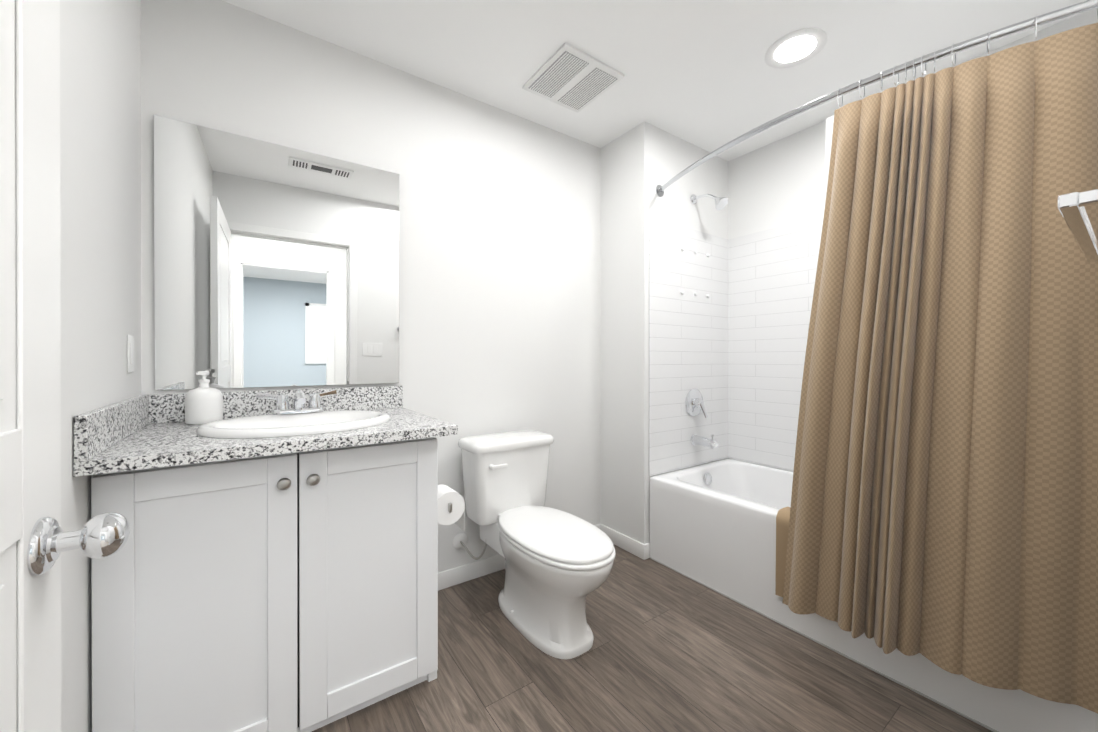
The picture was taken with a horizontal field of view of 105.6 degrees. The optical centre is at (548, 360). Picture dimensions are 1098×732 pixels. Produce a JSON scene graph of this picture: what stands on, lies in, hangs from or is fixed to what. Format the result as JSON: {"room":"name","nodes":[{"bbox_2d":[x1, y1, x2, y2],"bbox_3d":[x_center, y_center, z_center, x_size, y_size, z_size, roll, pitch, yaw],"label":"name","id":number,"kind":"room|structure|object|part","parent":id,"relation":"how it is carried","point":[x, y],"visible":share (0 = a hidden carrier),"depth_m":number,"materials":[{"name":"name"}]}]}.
{"room":"bathroom","nodes":[
{"label":"bathroom","id":0,"kind":"room"},
{"bbox_2d":[60,0,140,731],"bbox_3d":[-0.878,-0.108,0.586,0.120,2.460,2.215,0,0,-35],"label":"wall","id":1,"kind":"structure","parent":0,"point":[100,168],"depth_m":0.99,"materials":[{"name":"white paint"}]},
{"bbox_2d":[0,0,129,731],"bbox_3d":[-0.405,0.098,0.238,0.113,2.024,0.832,0,0,-35],"label":"door","id":2,"kind":"structure","parent":1,"relation":"in","point":[30,482],"depth_m":0.49,"materials":[{"name":"white paint"}]},
{"bbox_3d":[-0.590,0.227,0.531,0.078,0.068,0.068,0,0,-35],"label":"door knob","id":3,"kind":"part","parent":2,"relation":"part of","materials":[{"name":"silver metal"}]},
{"bbox_2d":[127,335,133,372],"bbox_3d":[-1.299,-0.020,1.296,0.007,0.115,0.070,0,0,-35],"label":"electrical outlet","id":4,"kind":"object","parent":1,"relation":"attached to","point":[130,353],"visible":0.98,"depth_m":1.28,"materials":[{"name":"white plastic"}]},
{"bbox_2d":[141,0,600,572],"bbox_3d":[-0.570,-0.111,2.084,2.107,2.460,0.120,0,0,-35],"label":"wall","id":5,"kind":"structure","parent":0,"point":[499,270],"depth_m":2.07,"materials":[{"name":"white paint"}]},
{"bbox_2d":[149,386,402,423],"bbox_3d":[-1.032,0.167,1.670,0.870,0.100,0.020,0,0,-35],"label":"backsplash","id":6,"kind":"structure","parent":5,"relation":"attached to","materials":[{"name":"stone"}]},
{"bbox_2d":[154,115,398,389],"bbox_3d":[-1.024,-0.371,1.671,0.821,0.949,0.029,0,0,-35],"label":"mirror","id":7,"kind":"object","parent":5,"relation":"attached to","point":[275,265],"visible":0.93,"depth_m":1.62,"materials":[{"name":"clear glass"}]},
{"bbox_2d":[438,524,600,590],"bbox_3d":[-0.175,1.076,2.281,1.237,0.085,0.015,0,0,-35],"label":"baseboard","id":8,"kind":"structure","parent":5,"relation":"attached to","point":[466,572],"depth_m":2.12,"materials":[{"name":"white paint"}]},
{"bbox_2d":[312,544,992,731],"bbox_3d":[0.369,1.150,1.466,3.170,0.060,2.215,0,0,-35],"label":"floor","id":9,"kind":"structure","parent":0,"point":[670,650],"depth_m":1.47,"materials":[{"name":"brown wood"}]},
{"bbox_2d":[73,386,464,731],"bbox_3d":[-0.808,0.615,1.439,0.970,1.010,0.657,0,0,-35],"label":"bathroom vanity","id":10,"kind":"object","parent":9,"relation":"on","point":[271,565],"visible":1,"depth_m":1.18,"materials":[{"name":"white paint"}]},
{"bbox_3d":[-0.903,0.676,1.098,0.412,0.805,0.020,0,0,-35],"label":"door","id":11,"kind":"part","parent":10,"relation":"part of","materials":[{"name":"white paint"}]},
{"bbox_2d":[73,408,457,476],"bbox_3d":[-0.849,0.233,1.409,0.870,0.030,0.657,0,0,-35],"label":"countertop","id":12,"kind":"structure","parent":10,"relation":"on","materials":[{"name":"stone"}]},
{"bbox_2d":[185,371,222,424],"bbox_3d":[-1.194,0.126,1.444,0.102,0.181,0.102,0,0,-35],"label":"soap dispenser","id":13,"kind":"object","parent":12,"relation":"on","point":[204,403],"visible":0.96,"depth_m":1.41,"materials":[{"name":"white plastic"}]},
{"bbox_2d":[196,410,389,437],"bbox_3d":[-0.829,0.275,1.407,0.554,0.160,0.456,0,0,-35],"label":"sink","id":14,"kind":"object","parent":12,"relation":"in","point":[281,423],"depth_m":1.37,"materials":[{"name":"white ceramic"}]},
{"bbox_2d":[256,389,336,414],"bbox_3d":[-0.905,0.152,1.515,0.261,0.086,0.149,0,0,-35],"label":"faucet","id":15,"kind":"object","parent":12,"relation":"on","point":[314,407],"depth_m":1.53,"materials":[{"name":"silver metal"}]},
{"bbox_3d":[-0.747,0.347,1.175,0.035,0.035,0.031,0,0,-35],"label":"knob","id":16,"kind":"part","parent":10,"relation":"part of","materials":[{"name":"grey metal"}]},
{"bbox_3d":[-0.688,0.347,1.217,0.035,0.035,0.031,0,0,-35],"label":"knob","id":17,"kind":"part","parent":10,"relation":"part of","materials":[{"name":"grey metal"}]},
{"bbox_3d":[-0.561,0.676,1.338,0.414,0.805,0.020,0,0,-35],"label":"door","id":18,"kind":"part","parent":10,"relation":"part of","materials":[{"name":"white paint"}]},
{"bbox_3d":[-0.440,0.548,1.599,0.078,0.048,0.182,0,0,-35],"label":"arm","id":19,"kind":"part","parent":10,"relation":"part of"},
{"bbox_2d":[453,430,615,658],"bbox_3d":[-0.055,0.746,1.842,0.444,0.746,0.866,0,0,-35],"label":"toilet","id":20,"kind":"object","parent":9,"relation":"on","point":[558,565],"visible":1,"depth_m":1.75,"materials":[{"name":"white ceramic"}]},
{"bbox_3d":[-0.230,0.484,1.902,0.087,0.023,0.022,0,0,-35],"label":"lever","id":21,"kind":"part","parent":20,"relation":"part of","materials":[{"name":"white plastic"}]},
{"bbox_3d":[-0.207,0.563,2.059,0.444,0.381,0.236,0,0,-35],"label":"tank","id":22,"kind":"part","parent":20,"relation":"part of","materials":[{"name":"white ceramic"}]},
{"bbox_3d":[0.014,0.720,1.745,0.354,0.042,0.629,0,0,-35],"label":"seat","id":23,"kind":"part","parent":20,"relation":"part of","materials":[{"name":"white plastic"}]},
{"bbox_2d":[649,194,1097,731],"bbox_3d":[1.348,0.044,1.929,0.790,2.150,1.607,0,0,-35],"label":"tub","id":24,"kind":"object","parent":9,"relation":"on","point":[729,320],"visible":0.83,"depth_m":2.46,"materials":[{"name":"white ceramic"}]},
{"bbox_3d":[0.950,0.486,2.525,0.068,0.087,0.167,0,0,-35],"label":"spout","id":25,"kind":"part","parent":24,"relation":"part of","materials":[{"name":"silver metal"}]},
{"bbox_2d":[775,506,837,621],"bbox_3d":[1.089,0.817,1.715,0.152,0.355,0.235,0,0,-35],"label":"towel","id":26,"kind":"object","parent":24,"relation":"hanging from","point":[782,521],"visible":0.17,"depth_m":1.75,"materials":[{"name":"beige fabric"}]},
{"bbox_2d":[222,0,1086,160],"bbox_3d":[0.369,-1.370,1.461,3.170,0.060,2.215,0,0,-35],"label":"ceiling","id":27,"kind":"structure","parent":0,"point":[702,74],"depth_m":1.78,"materials":[{"name":"white paint"}]},
{"bbox_2d":[522,43,623,112],"bbox_3d":[0.111,-1.333,1.998,0.350,0.016,0.350,0,0,-35],"label":"fan","id":28,"kind":"object","parent":27,"relation":"attached to","point":[568,76],"visible":1,"depth_m":1.97,"materials":[{"name":"white paint"}]},
{"bbox_2d":[765,28,826,68],"bbox_3d":[1.059,-1.337,1.796,0.232,0.006,0.232,0,0,-35],"label":"recessed light","id":29,"kind":"object","parent":27,"relation":"in","point":[819,35],"depth_m":1.79,"materials":[{"name":"white paint"}]},
{"bbox_3d":[1.059,-1.338,1.796,0.156,0.001,0.156,0,0,-35],"label":"ceiling light lens","id":30,"kind":"part","parent":29,"relation":"part of","materials":[{"name":"white plastic"}]},
{"bbox_2d":[600,121,727,543],"bbox_3d":[0.782,-0.113,2.812,0.943,2.460,0.484,0,0,-35],"label":"wall","id":31,"kind":"structure","parent":0,"point":[641,162],"depth_m":2.48,"materials":[{"name":"white paint"}]},
{"bbox_2d":[601,524,649,559],"bbox_3d":[0.446,1.075,2.482,0.035,0.085,0.351,0,0,-35],"label":"baseboard","id":32,"kind":"structure","parent":31,"relation":"attached to","point":[641,550],"depth_m":2.43,"materials":[{"name":"white paint"}]},
{"bbox_2d":[728,8,1097,471],"bbox_3d":[1.756,-0.112,2.143,0.120,2.460,1.731,0,0,-35],"label":"wall","id":33,"kind":"structure","parent":0,"point":[778,183],"depth_m":2.51,"materials":[{"name":"white paint"}]},
{"bbox_3d":[1.350,-0.109,0.873,2.005,2.460,0.120,0,0,-35],"label":"wall","id":34,"kind":"structure","parent":0,"visible":0},
{"bbox_2d":[656,0,1097,713],"bbox_3d":[0.991,-0.048,1.679,0.347,1.934,1.666,0,0,-35],"label":"shower curtain","id":35,"kind":"object","parent":34,"relation":"attached to","point":[944,502],"visible":1,"depth_m":1.25,"materials":[{"name":"brown fabric"}]},
{"bbox_3d":[1.045,-0.981,1.714,0.216,0.068,1.666,0,0,-35],"label":"rod","id":36,"kind":"part","parent":35,"relation":"part of","materials":[{"name":"silver metal"}]},
{"bbox_2d":[1058,189,1097,261],"bbox_3d":[1.038,-0.239,0.773,0.620,0.034,0.075,0,0,-35],"label":"towel bar","id":37,"kind":"object","parent":34,"relation":"attached to","point":[1071,208],"visible":1,"depth_m":0.68,"materials":[{"name":"silver metal"}]}
]}

